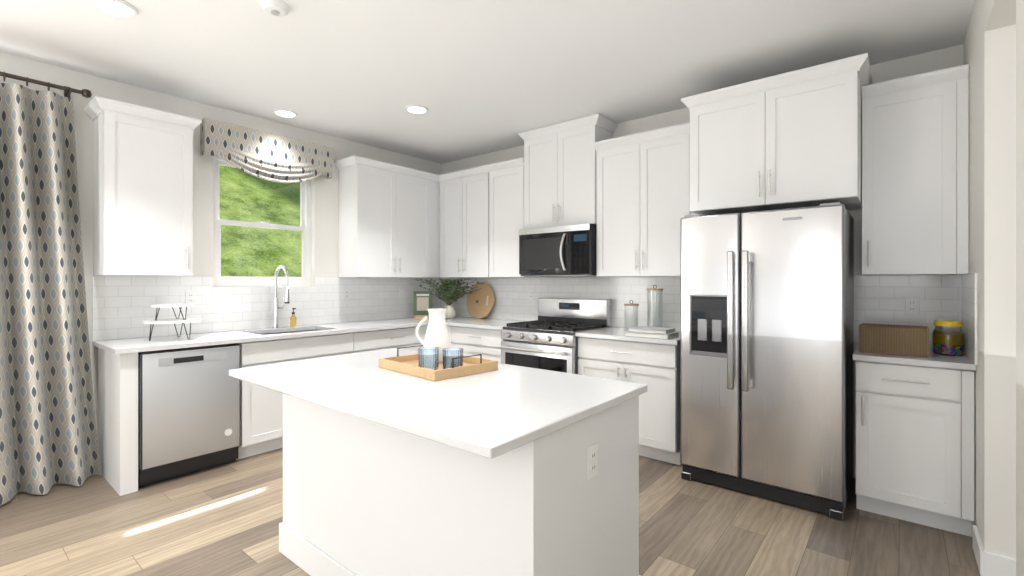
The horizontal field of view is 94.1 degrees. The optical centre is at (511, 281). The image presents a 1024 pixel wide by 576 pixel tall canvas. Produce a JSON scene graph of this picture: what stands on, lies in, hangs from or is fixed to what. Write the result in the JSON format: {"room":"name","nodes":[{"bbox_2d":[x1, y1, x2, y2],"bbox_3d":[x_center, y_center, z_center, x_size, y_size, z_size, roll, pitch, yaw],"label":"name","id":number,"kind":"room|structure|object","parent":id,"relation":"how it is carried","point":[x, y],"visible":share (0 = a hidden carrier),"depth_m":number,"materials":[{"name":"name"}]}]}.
{"room":"kitchen","nodes":[
{"label":"kitchen","id":0,"kind":"room"},
{"bbox_2d":[0,52,440,436],"bbox_3d":[-4.096,-0.054,2.023,0.160,2.770,10.000,0,0,39],"label":"wall","id":1,"kind":"structure","parent":0,"point":[324,226],"depth_m":3.82,"materials":[{"name":"white paint"}]},
{"bbox_2d":[0,71,91,97],"bbox_3d":[-3.302,-1.264,2.744,0.155,0.100,1.323,0,0,39],"label":"curtain rod","id":2,"kind":"object","parent":1,"relation":"attached to","point":[86,93],"visible":0.98,"depth_m":3.06,"materials":[{"name":"brown metal"}]},
{"bbox_2d":[0,83,101,504],"bbox_3d":[-3.099,0.051,2.831,0.218,2.530,1.015,0,0,39],"label":"curtain","id":3,"kind":"object","parent":2,"relation":"hanging from","point":[48,434],"visible":1,"depth_m":3.03,"materials":[{"name":"fabric"}]},
{"bbox_2d":[84,96,201,275],"bbox_3d":[-2.623,-0.618,3.405,0.362,1.153,0.601,0,0,39],"label":"upper cabinet","id":4,"kind":"object","parent":1,"relation":"attached to","point":[142,191],"visible":1,"depth_m":3.28,"materials":[{"name":"white wood"}]},
{"bbox_2d":[213,156,310,286],"bbox_3d":[-2.243,-0.510,4.298,0.075,1.117,0.870,0,0,39],"label":"window unit","id":5,"kind":"structure","parent":1,"relation":"in","point":[304,227],"depth_m":4.25,"materials":[{"name":"white plastic"}]},
{"bbox_2d":[200,118,331,182],"bbox_3d":[-2.109,-1.081,4.209,0.140,0.425,1.090,0,0,39],"label":"swag valance","id":6,"kind":"object","parent":1,"relation":"attached to","point":[268,156],"visible":1,"depth_m":4.12,"materials":[{"name":"fabric"}]},
{"bbox_2d":[92,275,439,340],"bbox_3d":[-1.899,0.188,4.572,0.009,0.457,3.240,0,0,39],"label":"tile backsplash","id":7,"kind":"structure","parent":1,"relation":"attached to","point":[122,308],"depth_m":4.01,"materials":[{"name":"white tile"}]},
{"bbox_2d":[185,291,195,304],"bbox_3d":[-2.545,0.130,3.771,0.007,0.114,0.070,0,0,39],"label":"electrical outlet plate","id":8,"kind":"object","parent":7,"relation":"attached to","point":[190,296],"depth_m":3.77,"materials":[{"name":"white plastic"}]},
{"bbox_2d":[344,289,349,299],"bbox_3d":[-1.675,0.130,4.833,0.007,0.114,0.070,0,0,39],"label":"electrical outlet plate","id":9,"kind":"object","parent":7,"relation":"attached to","point":[346,291],"depth_m":4.83,"materials":[{"name":"white plastic"}]},
{"bbox_2d":[399,288,403,297],"bbox_3d":[-1.239,0.130,5.365,0.008,0.114,0.070,0,0,39],"label":"electrical outlet plate","id":10,"kind":"object","parent":7,"relation":"attached to","point":[401,290],"depth_m":5.35,"materials":[{"name":"white plastic"}]},
{"bbox_2d":[334,155,437,277],"bbox_3d":[-1.297,-0.618,5.027,0.360,1.153,1.050,0,0,39],"label":"upper cabinet","id":11,"kind":"object","parent":1,"relation":"attached to","point":[396,221],"depth_m":4.83,"materials":[{"name":"white wood"}]},
{"bbox_2d":[0,0,974,163],"bbox_3d":[-0.574,-1.479,-0.668,9.300,0.080,10.300,0,0,39],"label":"ceiling","id":12,"kind":"structure","parent":0,"point":[477,77],"depth_m":2.98,"materials":[{"name":"white paint"}]},
{"bbox_2d":[90,0,137,17],"bbox_3d":[-2.075,-1.435,2.487,0.194,0.021,0.194,0,0,39],"label":"recessed light","id":13,"kind":"object","parent":12,"relation":"in","point":[121,8],"visible":1,"depth_m":2.49,"materials":[{"name":"white"}]},
{"bbox_2d":[261,0,288,16],"bbox_3d":[-1.236,-1.417,2.486,0.132,0.041,0.132,0,0,39],"label":"smoke detector","id":14,"kind":"object","parent":12,"relation":"attached to","point":[276,8],"visible":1,"depth_m":2.46,"materials":[{"name":"white plastic"}]},
{"bbox_2d":[273,109,297,117],"bbox_3d":[-1.933,-1.435,4.065,0.194,0.021,0.194,0,0,39],"label":"recessed light","id":15,"kind":"object","parent":12,"relation":"in","point":[285,113],"visible":0.9,"depth_m":4.07,"materials":[{"name":"white"}]},
{"bbox_2d":[405,105,427,113],"bbox_3d":[-0.794,-1.435,3.972,0.194,0.021,0.194,0,0,39],"label":"recessed light","id":16,"kind":"object","parent":12,"relation":"in","point":[416,109],"visible":0.98,"depth_m":3.97,"materials":[{"name":"white"}]},
{"bbox_2d":[0,448,979,575],"bbox_3d":[-0.574,1.361,-0.668,9.300,0.060,10.300,0,0,39],"label":"floor","id":17,"kind":"structure","parent":0,"point":[224,520],"depth_m":2.51,"materials":[{"name":"brown wood"}]},
{"bbox_2d":[138,343,239,487],"bbox_3d":[-2.404,0.895,3.442,0.622,0.872,0.597,0,0,39],"label":"dishwasher","id":18,"kind":"object","parent":17,"relation":"on","point":[189,410],"visible":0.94,"depth_m":3.22,"materials":[{"name":"silver metal"}]},
{"bbox_2d":[98,325,427,495],"bbox_3d":[-1.635,0.890,4.384,0.652,0.882,3.222,0,0,39],"label":"base cabinet","id":19,"kind":"object","parent":17,"relation":"on","point":[261,419],"depth_m":3.54,"materials":[{"name":"white wood"}]},
{"bbox_2d":[92,316,455,353],"bbox_3d":[-1.641,0.432,4.369,0.660,0.030,3.252,0,0,39],"label":"countertop","id":20,"kind":"structure","parent":19,"relation":"on","point":[131,345],"depth_m":3.66,"materials":[{"name":"white stone"}]},
{"bbox_2d":[142,304,201,340],"bbox_3d":[-2.430,0.290,3.411,0.350,0.248,0.350,0,0,39],"label":"tiered stand","id":21,"kind":"object","parent":20,"relation":"on","point":[183,320],"visible":1,"depth_m":3.36,"materials":[{"name":"white ceramic"}]},
{"bbox_2d":[272,265,290,327],"bbox_3d":[-2.003,0.136,4.170,0.268,0.559,0.096,0,0,39],"label":"faucet","id":22,"kind":"object","parent":20,"relation":"on","point":[286,300],"visible":1,"depth_m":4.20,"materials":[{"name":"silver metal"}]},
{"bbox_2d":[259,329,318,334],"bbox_3d":[-1.880,0.549,4.059,0.434,0.200,0.664,0,0,39],"label":"sink basin","id":23,"kind":"object","parent":20,"relation":"in","point":[288,332],"visible":0.02,"depth_m":4.25,"materials":[{"name":"silver metal"}]},
{"bbox_2d":[290,308,295,326],"bbox_3d":[-1.978,0.329,4.315,0.066,0.173,0.052,0,0,39],"label":"soap bottle","id":24,"kind":"object","parent":20,"relation":"on","point":[293,320],"visible":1,"depth_m":4.30,"materials":[{"name":"orange"}]},
{"bbox_2d":[414,291,431,318],"bbox_3d":[-1.002,0.264,5.344,0.200,0.304,0.100,0,0,-9],"label":"photo frame","id":25,"kind":"object","parent":20,"relation":"on","point":[422,302],"visible":0.79,"depth_m":5.35,"materials":[{"name":"green"}]},
{"bbox_2d":[417,279,485,318],"bbox_3d":[-0.661,0.196,5.128,0.778,0.439,0.554,0,0,39],"label":"potted plant","id":26,"kind":"object","parent":20,"relation":"on","point":[450,293],"visible":0.96,"depth_m":5.21,"materials":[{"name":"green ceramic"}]},
{"bbox_2d":[279,388,646,575],"bbox_3d":[-0.309,0.890,2.134,1.568,0.882,0.738,0,0,39],"label":"kitchen island","id":27,"kind":"object","parent":17,"relation":"on","point":[508,470],"depth_m":1.71,"materials":[{"name":"white paint"}]},
{"bbox_2d":[229,348,646,459],"bbox_3d":[-0.393,0.432,2.086,1.660,0.030,0.950,0,0,39],"label":"island countertop","id":28,"kind":"structure","parent":27,"relation":"on","point":[490,415],"depth_m":1.74,"materials":[{"name":"white stone"}]},
{"bbox_2d":[379,345,497,380],"bbox_3d":[-0.354,0.373,2.268,0.360,0.085,0.460,0,0,-45],"label":"tray","id":29,"kind":"object","parent":28,"relation":"on","point":[407,364],"visible":0.75,"depth_m":2.16,"materials":[{"name":"brown wood"}]},
{"bbox_2d":[418,346,438,369],"bbox_3d":[-0.383,0.355,2.190,0.094,0.098,0.094,0,0,39],"label":"tumbler","id":30,"kind":"object","parent":29,"relation":"on","point":[428,357],"visible":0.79,"depth_m":2.15,"materials":[{"name":"blue glass"}]},
{"bbox_2d":[416,308,449,362],"bbox_3d":[-0.385,0.272,2.394,0.156,0.265,0.135,0,0,39],"label":"pitcher","id":31,"kind":"object","parent":29,"relation":"on","point":[437,334],"visible":0.79,"depth_m":2.35,"materials":[{"name":"white ceramic"}]},
{"bbox_2d":[442,348,462,368],"bbox_3d":[-0.267,0.355,2.151,0.094,0.098,0.094,0,0,39],"label":"tumbler","id":32,"kind":"object","parent":29,"relation":"on","point":[449,354],"visible":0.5,"depth_m":2.11,"materials":[{"name":"blue glass"}]},
{"bbox_2d":[447,325,501,362],"bbox_3d":[-0.249,0.890,4.910,0.935,0.882,0.652,0,0,39],"label":"base cabinet","id":33,"kind":"object","parent":17,"relation":"on","point":[485,343],"visible":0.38,"depth_m":4.60,"materials":[{"name":"white wood"}]},
{"bbox_2d":[445,316,524,329],"bbox_3d":[-0.222,0.432,4.892,0.874,0.030,0.647,0,0,39],"label":"countertop","id":34,"kind":"structure","parent":33,"relation":"on","point":[486,323],"depth_m":4.82,"materials":[{"name":"white stone"}]},
{"bbox_2d":[467,282,494,318],"bbox_3d":[-0.354,0.215,5.339,0.410,0.407,0.089,0,0,39],"label":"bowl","id":35,"kind":"object","parent":34,"relation":"on","point":[480,303],"visible":0.88,"depth_m":5.32,"materials":[{"name":"brown wood"}]},
{"bbox_2d":[500,298,610,373],"bbox_3d":[0.379,0.749,4.319,0.775,1.165,0.717,0,0,39],"label":"range","id":36,"kind":"object","parent":17,"relation":"on","point":[547,339],"visible":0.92,"depth_m":4.21,"materials":[{"name":"silver metal"}]},
{"bbox_2d":[578,337,680,464],"bbox_3d":[1.033,0.890,3.860,0.810,0.882,0.652,0,0,39],"label":"base cabinet","id":37,"kind":"object","parent":17,"relation":"on","point":[655,367],"visible":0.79,"depth_m":3.52,"materials":[{"name":"white wood"}]},
{"bbox_2d":[575,327,679,344],"bbox_3d":[1.042,0.432,3.856,0.832,0.030,0.647,0,0,39],"label":"countertop","id":38,"kind":"structure","parent":37,"relation":"on","point":[615,333],"depth_m":3.70,"materials":[{"name":"white stone"}]},
{"bbox_2d":[624,300,638,330],"bbox_3d":[0.978,0.284,3.904,0.120,0.262,0.120,0,0,39],"label":"canister","id":39,"kind":"object","parent":38,"relation":"on","point":[632,322],"visible":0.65,"depth_m":3.87,"materials":[{"name":"clear glass"}]},
{"bbox_2d":[624,326,678,338],"bbox_3d":[1.058,0.385,3.606,0.340,0.062,0.230,0,0,39],"label":"books","id":40,"kind":"object","parent":38,"relation":"on","point":[653,332],"visible":0.98,"depth_m":3.54,"materials":[{"name":"white paper"}]},
{"bbox_2d":[647,285,662,326],"bbox_3d":[1.168,0.222,3.890,0.132,0.387,0.132,0,0,39],"label":"canister","id":41,"kind":"object","parent":38,"relation":"on","point":[656,289],"visible":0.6,"depth_m":3.86,"materials":[{"name":"clear glass"}]},
{"bbox_2d":[680,202,853,520],"bbox_3d":[1.692,0.444,3.173,0.910,1.775,0.787,0,0,39],"label":"fridge","id":42,"kind":"object","parent":17,"relation":"on","point":[766,354],"visible":1,"depth_m":2.88,"materials":[{"name":"silver metal"}]},
{"bbox_2d":[856,360,973,536],"bbox_3d":[2.337,0.890,2.792,0.490,0.882,0.652,0,0,39],"label":"base cabinet","id":43,"kind":"object","parent":17,"relation":"on","point":[914,443],"visible":0.98,"depth_m":2.56,"materials":[{"name":"white wood"}]},
{"bbox_2d":[853,346,975,369],"bbox_3d":[2.335,0.432,2.797,0.502,0.030,0.647,0,0,39],"label":"countertop","id":44,"kind":"structure","parent":43,"relation":"on","point":[964,361],"depth_m":2.57,"materials":[{"name":"white stone"}]},
{"bbox_2d":[859,323,928,356],"bbox_3d":[2.224,0.338,2.780,0.310,0.155,0.220,0,0,39],"label":"basket","id":45,"kind":"object","parent":44,"relation":"on","point":[905,340],"visible":1,"depth_m":2.70,"materials":[{"name":"wicker"}]},
{"bbox_2d":[932,320,964,355],"bbox_3d":[2.483,0.321,2.710,0.136,0.190,0.136,0,0,39],"label":"candy jar","id":46,"kind":"object","parent":44,"relation":"on","point":[948,337],"visible":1,"depth_m":2.66,"materials":[{"name":"clear glass"}]},
{"bbox_2d":[441,44,962,477],"bbox_3d":[1.443,-0.054,4.053,6.160,2.770,0.160,0,0,39],"label":"wall","id":47,"kind":"structure","parent":0,"point":[940,59],"depth_m":3.23,"materials":[{"name":"white paint"}]},
{"bbox_2d":[438,158,538,277],"bbox_3d":[-0.387,-0.618,5.210,1.535,1.153,0.362,0,0,39],"label":"upper cabinet","id":48,"kind":"object","parent":47,"relation":"attached to","point":[481,208],"depth_m":4.98,"materials":[{"name":"white wood"}]},
{"bbox_2d":[518,113,617,228],"bbox_3d":[0.509,-0.967,4.476,0.873,0.936,0.362,0,0,39],"label":"upper cabinet","id":49,"kind":"object","parent":47,"relation":"attached to","point":[560,174],"visible":0.85,"depth_m":4.33,"materials":[{"name":"white wood"}]},
{"bbox_2d":[519,223,596,276],"bbox_3d":[0.474,-0.272,4.432,0.772,0.447,0.461,0,0,39],"label":"microwave","id":50,"kind":"object","parent":49,"relation":"attached to","point":[568,250],"visible":0.98,"depth_m":4.25,"materials":[{"name":"black plastic"}]},
{"bbox_2d":[594,122,695,276],"bbox_3d":[1.156,-0.618,3.946,0.889,1.153,0.362,0,0,39],"label":"upper cabinet","id":51,"kind":"object","parent":47,"relation":"attached to","point":[643,193],"visible":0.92,"depth_m":3.84,"materials":[{"name":"white wood"}]},
{"bbox_2d":[440,275,955,347],"bbox_3d":[0.933,0.188,4.361,4.660,0.457,0.009,0,0,39],"label":"tile backsplash","id":52,"kind":"structure","parent":47,"relation":"attached to","point":[878,299],"depth_m":4.08,"materials":[{"name":"white tile"}]},
{"bbox_2d":[528,289,533,299],"bbox_3d":[0.199,0.136,4.952,0.070,0.114,0.007,0,0,39],"label":"electrical outlet plate","id":53,"kind":"object","parent":52,"relation":"attached to","point":[530,291],"depth_m":4.95,"materials":[{"name":"white plastic"}]},
{"bbox_2d":[905,297,918,314],"bbox_3d":[2.545,0.157,3.030,0.070,0.114,0.007,0,0,39],"label":"electrical outlet plate","id":54,"kind":"object","parent":52,"relation":"attached to","point":[911,305],"depth_m":3.03,"materials":[{"name":"white plastic"}]},
{"bbox_2d":[681,53,871,215],"bbox_3d":[1.786,-0.879,3.237,1.043,0.790,0.662,0,0,39],"label":"upper cabinet","id":55,"kind":"object","parent":47,"relation":"attached to","point":[791,139],"visible":1,"depth_m":2.96,"materials":[{"name":"white wood"}]},
{"bbox_2d":[861,64,968,274],"bbox_3d":[2.435,-0.618,2.900,0.478,1.153,0.362,0,0,39],"label":"upper cabinet","id":56,"kind":"object","parent":47,"relation":"attached to","point":[915,174],"visible":0.98,"depth_m":2.78,"materials":[{"name":"white wood"}]},
{"bbox_2d":[963,0,1023,575],"bbox_3d":[1.199,-0.054,0.918,0.115,2.770,5.000,0,0,39],"label":"wall","id":57,"kind":"structure","parent":0,"point":[993,51],"depth_m":2.12,"materials":[{"name":"white paint"}]},
{"bbox_2d":[956,273,976,364],"bbox_3d":[2.515,0.188,2.623,0.009,0.457,0.665,0,0,39],"label":"tile backsplash","id":58,"kind":"structure","parent":57,"relation":"attached to","point":[966,284],"depth_m":2.59,"materials":[{"name":"white tile"}]},
{"bbox_2d":[973,525,994,575],"bbox_3d":[2.226,1.276,2.259,0.035,0.110,0.305,0,0,39],"label":"baseboard","id":59,"kind":"structure","parent":57,"relation":"attached to","point":[990,564],"depth_m":2.15,"materials":[{"name":"white wood"}]},
{"label":"outside","id":60,"kind":"structure","parent":0,"visible":0},
{"bbox_2d":[220,165,301,276],"bbox_3d":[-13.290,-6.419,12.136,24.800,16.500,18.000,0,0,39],"label":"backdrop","id":61,"kind":"structure","parent":60,"point":[267,216],"depth_m":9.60,"materials":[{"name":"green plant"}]}
]}

